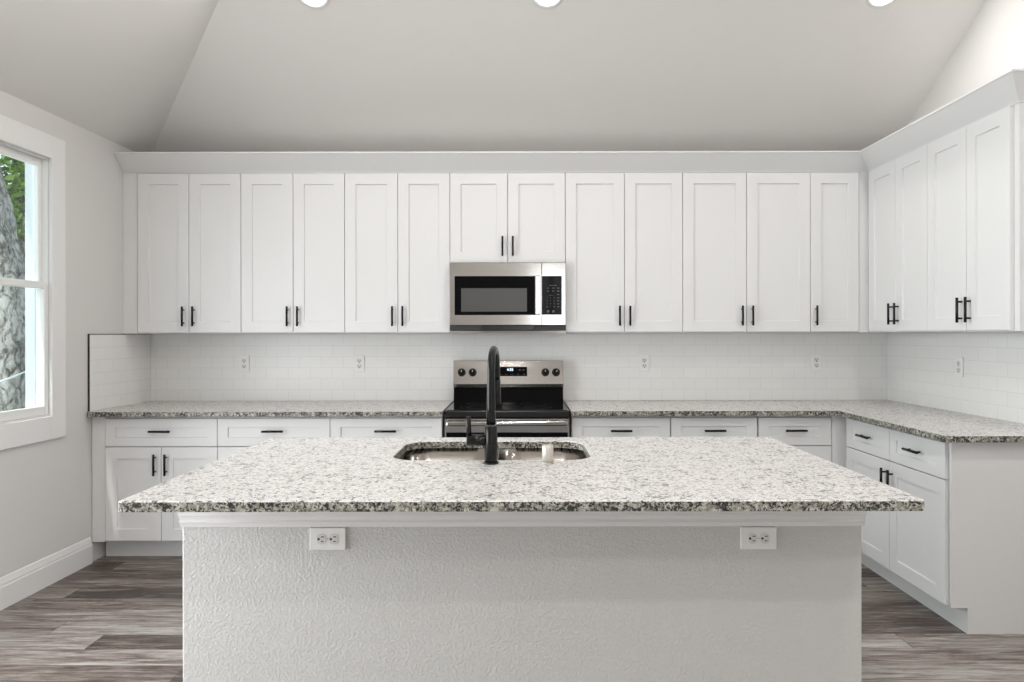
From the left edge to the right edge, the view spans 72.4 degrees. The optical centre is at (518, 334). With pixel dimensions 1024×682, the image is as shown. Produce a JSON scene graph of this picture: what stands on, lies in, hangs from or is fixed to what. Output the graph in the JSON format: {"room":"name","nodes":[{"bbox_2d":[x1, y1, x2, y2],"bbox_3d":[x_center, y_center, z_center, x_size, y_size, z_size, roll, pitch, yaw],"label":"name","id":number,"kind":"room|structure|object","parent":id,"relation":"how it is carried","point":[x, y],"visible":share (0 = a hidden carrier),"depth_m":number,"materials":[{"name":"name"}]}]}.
{"room":"kitchen","nodes":[
{"label":"kitchen","id":0,"kind":"room"},
{"bbox_2d":[0,90,149,576],"bbox_3d":[-2.754,0.073,0.867,0.132,2.632,8.130,0,0,1],"label":"wall","id":1,"kind":"structure","parent":0,"point":[46,486],"depth_m":4.11,"materials":[{"name":"beige paint"}]},
{"bbox_2d":[0,114,65,449],"bbox_3d":[-2.687,-0.266,3.437,0.145,1.694,1.170,0,0,1],"label":"window","id":2,"kind":"structure","parent":1,"relation":"in","point":[13,434],"depth_m":3.90,"materials":[{"name":"white paint"}]},
{"bbox_2d":[0,537,92,610],"bbox_3d":[-2.623,1.309,3.446,0.018,0.160,1.632,0,0,1],"label":"baseboard","id":3,"kind":"structure","parent":1,"relation":"attached to","point":[15,586],"depth_m":3.84,"materials":[{"name":"white paint"}]},
{"bbox_2d":[88,334,150,411],"bbox_3d":[-2.601,0.228,4.586,0.013,0.470,0.687,0,0,1],"label":"tile backsplash","id":4,"kind":"structure","parent":1,"relation":"attached to","point":[119,365],"depth_m":4.54,"materials":[{"name":"white tile"}]},
{"bbox_2d":[150,333,563,401],"bbox_3d":[-0.001,0.044,4.995,5.457,2.682,0.130,0,0,0],"label":"wall","id":5,"kind":"structure","parent":0,"point":[302,333],"depth_m":4.93,"materials":[{"name":"beige paint"}]},
{"bbox_2d":[123,173,246,333],"bbox_3d":[-2.218,-0.588,4.747,0.778,1.157,0.362,0,0,0],"label":"upper cabinet","id":6,"kind":"object","parent":5,"relation":"attached to","point":[182,232],"visible":0.95,"depth_m":4.61,"materials":[{"name":"white paint"}]},
{"bbox_2d":[114,151,867,173],"bbox_3d":[-0.150,-1.126,4.564,4.916,0.114,0.112,0,0,0],"label":"crown molding","id":7,"kind":"structure","parent":6,"relation":"attached to","point":[412,161],"depth_m":4.57,"materials":[{"name":"white paint"}]},
{"bbox_2d":[241,173,345,333],"bbox_3d":[-1.487,-0.589,4.747,0.681,1.157,0.362,0,0,0],"label":"upper cabinet","id":8,"kind":"object","parent":5,"relation":"attached to","point":[293,224],"visible":0.95,"depth_m":4.61,"materials":[{"name":"white paint"}]},
{"bbox_2d":[345,173,449,332],"bbox_3d":[-0.800,-0.590,4.747,0.691,1.157,0.362,0,0,0],"label":"upper cabinet","id":9,"kind":"object","parent":5,"relation":"attached to","point":[397,225],"visible":0.94,"depth_m":4.61,"materials":[{"name":"white paint"}]},
{"bbox_2d":[450,173,564,262],"bbox_3d":[-0.075,-0.821,4.747,0.758,0.697,0.362,0,0,0],"label":"upper cabinet","id":10,"kind":"object","parent":5,"relation":"attached to","point":[495,217],"visible":0.88,"depth_m":4.60,"materials":[{"name":"white paint"}]},
{"bbox_2d":[449,262,565,332],"bbox_3d":[-0.074,-0.241,4.709,0.755,0.460,0.418,0,0,0],"label":"microwave","id":11,"kind":"object","parent":10,"relation":"attached to","point":[525,297],"visible":1,"depth_m":4.54,"materials":[{"name":"silver metal"}]},
{"bbox_2d":[151,333,886,400],"bbox_3d":[-0.001,0.224,4.925,5.175,0.470,0.010,0,0,0],"label":"tile backsplash","id":12,"kind":"structure","parent":5,"relation":"attached to","point":[596,366],"depth_m":4.92,"materials":[{"name":"white tile"}]},
{"bbox_2d":[239,355,248,371],"bbox_3d":[-1.929,0.200,4.914,0.071,0.115,0.010,0,0,0],"label":"outlet","id":13,"kind":"object","parent":12,"relation":"attached to","point":[243,359],"visible":1,"depth_m":4.91,"materials":[{"name":"white plastic"}]},
{"bbox_2d":[354,355,364,371],"bbox_3d":[-1.121,0.200,4.914,0.071,0.115,0.010,0,0,0],"label":"outlet","id":14,"kind":"object","parent":12,"relation":"attached to","point":[359,365],"visible":1,"depth_m":4.91,"materials":[{"name":"white plastic"}]},
{"bbox_2d":[639,355,648,370],"bbox_3d":[0.879,0.197,4.914,0.071,0.115,0.010,0,0,0],"label":"outlet","id":15,"kind":"object","parent":12,"relation":"attached to","point":[643,359],"visible":1,"depth_m":4.91,"materials":[{"name":"white plastic"}]},
{"bbox_2d":[811,354,821,370],"bbox_3d":[2.088,0.193,4.914,0.071,0.115,0.010,0,0,0],"label":"outlet","id":16,"kind":"object","parent":12,"relation":"attached to","point":[816,365],"visible":1,"depth_m":4.91,"materials":[{"name":"white plastic"}]},
{"bbox_2d":[565,173,682,332],"bbox_3d":[0.690,-0.593,4.747,0.770,1.157,0.362,0,0,0],"label":"upper cabinet","id":17,"kind":"object","parent":5,"relation":"attached to","point":[623,231],"visible":0.91,"depth_m":4.61,"materials":[{"name":"white paint"}]},
{"bbox_2d":[682,173,809,332],"bbox_3d":[1.496,-0.594,4.747,0.838,1.157,0.362,0,0,0],"label":"upper cabinet","id":18,"kind":"object","parent":5,"relation":"attached to","point":[746,236],"visible":0.93,"depth_m":4.61,"materials":[{"name":"white paint"}]},
{"bbox_2d":[809,172,896,332],"bbox_3d":[2.255,-0.595,4.747,0.678,1.157,0.362,0,0,0],"label":"upper cabinet","id":19,"kind":"object","parent":5,"relation":"attached to","point":[839,202],"visible":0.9,"depth_m":4.61,"materials":[{"name":"white paint"}]},
{"bbox_2d":[0,0,985,151],"bbox_3d":[-0.194,-1.907,0.974,5.576,1.575,8.349,0,0,0],"label":"ceiling","id":20,"kind":"structure","parent":0,"point":[137,75],"depth_m":4.23,"materials":[{"name":"beige paint"}]},
{"bbox_2d":[299,0,329,9],"bbox_3d":[-1.133,-1.873,3.844,0.190,0.099,0.165,0,0,-4],"label":"recessed light","id":21,"kind":"object","parent":20,"relation":"in","point":[312,4],"visible":1,"depth_m":3.89,"materials":[{"name":"white paint"}]},
{"bbox_2d":[532,0,562,8],"bbox_3d":[0.157,-1.875,3.844,0.190,0.099,0.165,0,0,-4],"label":"recessed light","id":22,"kind":"object","parent":20,"relation":"in","point":[544,4],"visible":1,"depth_m":3.90,"materials":[{"name":"white paint"}]},
{"bbox_2d":[866,0,895,8],"bbox_3d":[2.007,-1.879,3.844,0.190,0.099,0.165,0,0,-4],"label":"recessed light","id":23,"kind":"object","parent":20,"relation":"in","point":[877,4],"visible":1,"depth_m":3.90,"materials":[{"name":"white paint"}]},
{"bbox_2d":[0,555,1023,681],"bbox_3d":[0.002,1.445,-0.570,12.000,0.120,11.260,0,0,0],"label":"floor","id":24,"kind":"structure","parent":0,"point":[114,618],"depth_m":3.21,"materials":[{"name":"grey wood"}]},
{"bbox_2d":[92,417,218,555],"bbox_3d":[-2.225,0.942,4.582,0.768,0.894,0.692,0,0,0],"label":"base cabinet","id":25,"kind":"object","parent":24,"relation":"on","point":[131,456],"visible":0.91,"depth_m":4.28,"materials":[{"name":"white paint"}]},
{"bbox_2d":[87,400,452,416],"bbox_3d":[-1.537,0.477,4.572,2.151,0.030,0.714,0,0,0],"label":"countertop","id":26,"kind":"structure","parent":25,"relation":"on","point":[149,408],"depth_m":4.30,"materials":[{"name":"stone"}]},
{"bbox_2d":[218,417,330,459],"bbox_3d":[-1.496,0.940,4.582,0.687,0.894,0.692,0,0,0],"label":"base cabinet","id":27,"kind":"object","parent":24,"relation":"on","point":[235,434],"visible":0.29,"depth_m":4.27,"materials":[{"name":"white paint"}]},
{"bbox_2d":[330,415,444,437],"bbox_3d":[-0.810,0.939,4.582,0.683,0.894,0.692,0,0,0],"label":"base cabinet","id":28,"kind":"object","parent":24,"relation":"on","point":[408,426],"visible":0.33,"depth_m":4.27,"materials":[{"name":"white paint"}]},
{"bbox_2d":[444,360,569,436],"bbox_3d":[-0.072,0.781,4.553,0.760,1.209,0.728,0,0,0],"label":"electric range","id":29,"kind":"object","parent":24,"relation":"on","point":[532,404],"visible":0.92,"depth_m":4.79,"materials":[{"name":"silver metal"}]},
{"bbox_2d":[444,402,569,417],"bbox_3d":[-0.073,0.477,4.511,0.760,0.045,0.553,0,0,0],"label":"cooktop","id":30,"kind":"object","parent":29,"relation":"in","point":[456,409],"depth_m":4.27,"materials":[{"name":"black glass"}]},
{"bbox_2d":[178,448,865,681],"bbox_3d":[0.010,0.938,2.647,2.186,0.894,0.847,0,0,0],"label":"kitchen island","id":31,"kind":"object","parent":24,"relation":"on","point":[598,596],"visible":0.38,"depth_m":2.24,"materials":[{"name":"grey paint"}]},
{"bbox_2d":[310,527,345,549],"bbox_3d":[-0.610,0.650,2.234,0.115,0.071,0.010,0,0,0],"label":"outlet","id":32,"kind":"object","parent":31,"relation":"attached to","point":[321,538],"visible":1,"depth_m":2.23,"materials":[{"name":"white plastic"}]},
{"bbox_2d":[317,534,325,544],"bbox_3d":[-0.630,0.650,2.230,0.028,0.034,0.001,0,0,0],"label":"receptacle","id":33,"kind":"object","parent":32,"relation":"attached to","point":[321,538],"depth_m":2.23,"materials":[{"name":"white plastic"}]},
{"bbox_2d":[329,534,337,544],"bbox_3d":[-0.591,0.650,2.230,0.028,0.034,0.001,0,0,0],"label":"receptacle","id":34,"kind":"object","parent":32,"relation":"attached to","point":[333,538],"depth_m":2.23,"materials":[{"name":"white plastic"}]},
{"bbox_2d":[118,437,923,511],"bbox_3d":[0.007,0.475,2.546,2.246,0.030,1.208,0,0,0],"label":"island countertop","id":35,"kind":"structure","parent":31,"relation":"on","point":[617,473],"depth_m":2.20,"materials":[{"name":"stone"}]},
{"bbox_2d":[466,346,500,464],"bbox_3d":[-0.124,0.250,2.589,0.117,0.420,0.218,0,0,5],"label":"faucet","id":36,"kind":"object","parent":35,"relation":"on","point":[489,440],"visible":1,"depth_m":2.49,"materials":[{"name":"black metal"}]},
{"bbox_2d":[399,448,586,459],"bbox_3d":[-0.103,0.589,2.805,0.777,0.196,0.488,0,0,0],"label":"sink","id":37,"kind":"object","parent":35,"relation":"in","point":[424,453],"visible":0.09,"depth_m":3.04,"materials":[{"name":"metal"}]},
{"bbox_2d":[541,444,553,463],"bbox_3d":[0.103,0.427,2.508,0.045,0.066,0.045,0,0,0],"label":"air gap","id":38,"kind":"object","parent":35,"relation":"on","point":[547,449],"visible":1,"depth_m":2.49,"materials":[{"name":"silver metal"}]},
{"bbox_2d":[740,527,776,548],"bbox_3d":[0.764,0.648,2.234,0.115,0.071,0.010,0,0,0],"label":"outlet","id":39,"kind":"object","parent":31,"relation":"attached to","point":[750,537],"visible":1,"depth_m":2.23,"materials":[{"name":"white plastic"}]},
{"bbox_2d":[748,533,756,543],"bbox_3d":[0.745,0.648,2.230,0.028,0.034,0.001,0,0,0],"label":"receptacle","id":40,"kind":"object","parent":39,"relation":"attached to","point":[752,537],"depth_m":2.23,"materials":[{"name":"white plastic"}]},
{"bbox_2d":[760,533,769,543],"bbox_3d":[0.784,0.648,2.230,0.028,0.034,0.001,0,0,0],"label":"receptacle","id":41,"kind":"object","parent":39,"relation":"attached to","point":[764,537],"depth_m":2.23,"materials":[{"name":"white plastic"}]},
{"bbox_2d":[569,415,669,436],"bbox_3d":[0.623,0.937,4.582,0.603,0.894,0.692,0,0,0],"label":"base cabinet","id":42,"kind":"object","parent":24,"relation":"on","point":[579,426],"visible":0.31,"depth_m":4.27,"materials":[{"name":"white paint"}]},
{"bbox_2d":[670,416,756,436],"bbox_3d":[1.192,0.936,4.582,0.529,0.894,0.692,0,0,0],"label":"base cabinet","id":43,"kind":"object","parent":24,"relation":"on","point":[680,426],"visible":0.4,"depth_m":4.27,"materials":[{"name":"white paint"}]},
{"bbox_2d":[756,416,846,467],"bbox_3d":[2.029,0.935,4.582,1.135,0.894,0.692,0,0,0],"label":"base cabinet","id":44,"kind":"object","parent":24,"relation":"on","point":[824,437],"visible":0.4,"depth_m":4.27,"materials":[{"name":"white paint"}]},
{"bbox_2d":[564,400,1023,442],"bbox_3d":[1.456,0.473,4.047,2.282,0.030,1.764,0,0,0],"label":"countertop","id":45,"kind":"structure","parent":44,"relation":"on","point":[946,426],"depth_m":4.21,"materials":[{"name":"stone"}]},
{"bbox_2d":[846,418,1023,633],"bbox_3d":[2.275,0.934,3.815,0.644,0.894,1.164,0,0,0],"label":"base cabinet","id":46,"kind":"object","parent":24,"relation":"on","point":[961,557],"visible":0.84,"depth_m":3.24,"materials":[{"name":"white paint"}]},
{"bbox_2d":[897,0,1023,332],"bbox_3d":[2.661,-0.619,0.865,0.130,4.000,8.130,0,0,0],"label":"wall","id":47,"kind":"structure","parent":0,"point":[992,46],"depth_m":3.91,"materials":[{"name":"beige paint"}]},
{"bbox_2d":[869,145,930,331],"bbox_3d":[2.425,-0.595,4.273,0.339,1.157,0.692,0,0,0],"label":"upper cabinet","id":48,"kind":"object","parent":47,"relation":"attached to","point":[898,248],"visible":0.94,"depth_m":4.21,"materials":[{"name":"white paint"}]},
{"bbox_2d":[860,69,1023,171],"bbox_3d":[2.395,-1.130,3.870,0.398,0.114,1.500,0,0,0],"label":"crown molding","id":49,"kind":"structure","parent":48,"relation":"attached to","point":[1005,90],"depth_m":3.65,"materials":[{"name":"white paint"}]},
{"bbox_2d":[887,332,1023,423],"bbox_3d":[2.592,0.220,4.047,0.010,0.470,1.764,0,0,0],"label":"tile backsplash","id":50,"kind":"structure","parent":47,"relation":"attached to","point":[920,366],"depth_m":4.09,"materials":[{"name":"white tile"}]},
{"bbox_2d":[955,357,963,376],"bbox_3d":[2.582,0.186,4.106,0.010,0.115,0.071,0,0,0],"label":"outlet","id":51,"kind":"object","parent":50,"relation":"attached to","point":[959,361],"visible":1,"depth_m":4.09,"materials":[{"name":"white plastic"}]},
{"bbox_2d":[927,103,1023,331],"bbox_3d":[2.425,-0.595,3.579,0.339,1.157,0.694,0,0,0],"label":"upper cabinet","id":52,"kind":"object","parent":47,"relation":"attached to","point":[975,172],"visible":0.99,"depth_m":3.50,"materials":[{"name":"white paint"}]},
{"label":"outside","id":53,"kind":"structure","parent":0,"visible":0},
{"bbox_3d":[-13.997,1.707,8.000,16.000,0.100,28.000,0,0,0],"label":"ground","id":54,"kind":"structure","parent":53,"visible":0},
{"bbox_2d":[0,155,24,266],"bbox_3d":[-7.551,-1.094,10.509,3.299,5.490,2.731,0,0,0],"label":"tree","id":55,"kind":"object","parent":54,"relation":"on","point":[18,184],"visible":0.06,"depth_m":10.31,"materials":[{"name":"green plant"}]},
{"bbox_2d":[0,155,24,207],"bbox_3d":[-10.736,-1.335,14.039,6.164,5.983,3.358,0,0,2],"label":"tree","id":56,"kind":"object","parent":54,"relation":"on","point":[5,173],"visible":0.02,"depth_m":13.67,"materials":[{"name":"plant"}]},
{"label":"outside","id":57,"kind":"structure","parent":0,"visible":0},
{"bbox_3d":[-4.362,1.692,7.900,3.270,0.100,28.200,0,0,0],"label":"ground","id":58,"kind":"structure","parent":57,"visible":0},
{"bbox_2d":[0,166,24,411],"bbox_3d":[-5.109,-1.597,6.713,2.523,6.481,3.633,0,0,41],"label":"tree","id":59,"kind":"object","parent":58,"relation":"on","point":[12,299],"visible":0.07,"depth_m":6.48,"materials":[{"name":"grey plant"}]},
{"bbox_2d":[0,371,24,381],"bbox_3d":[-3.630,0.300,4.973,0.014,0.085,3.410,0,0,-32],"label":"cable","id":60,"kind":"object","parent":59,"relation":"attached to","point":[24,371],"visible":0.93,"depth_m":5.21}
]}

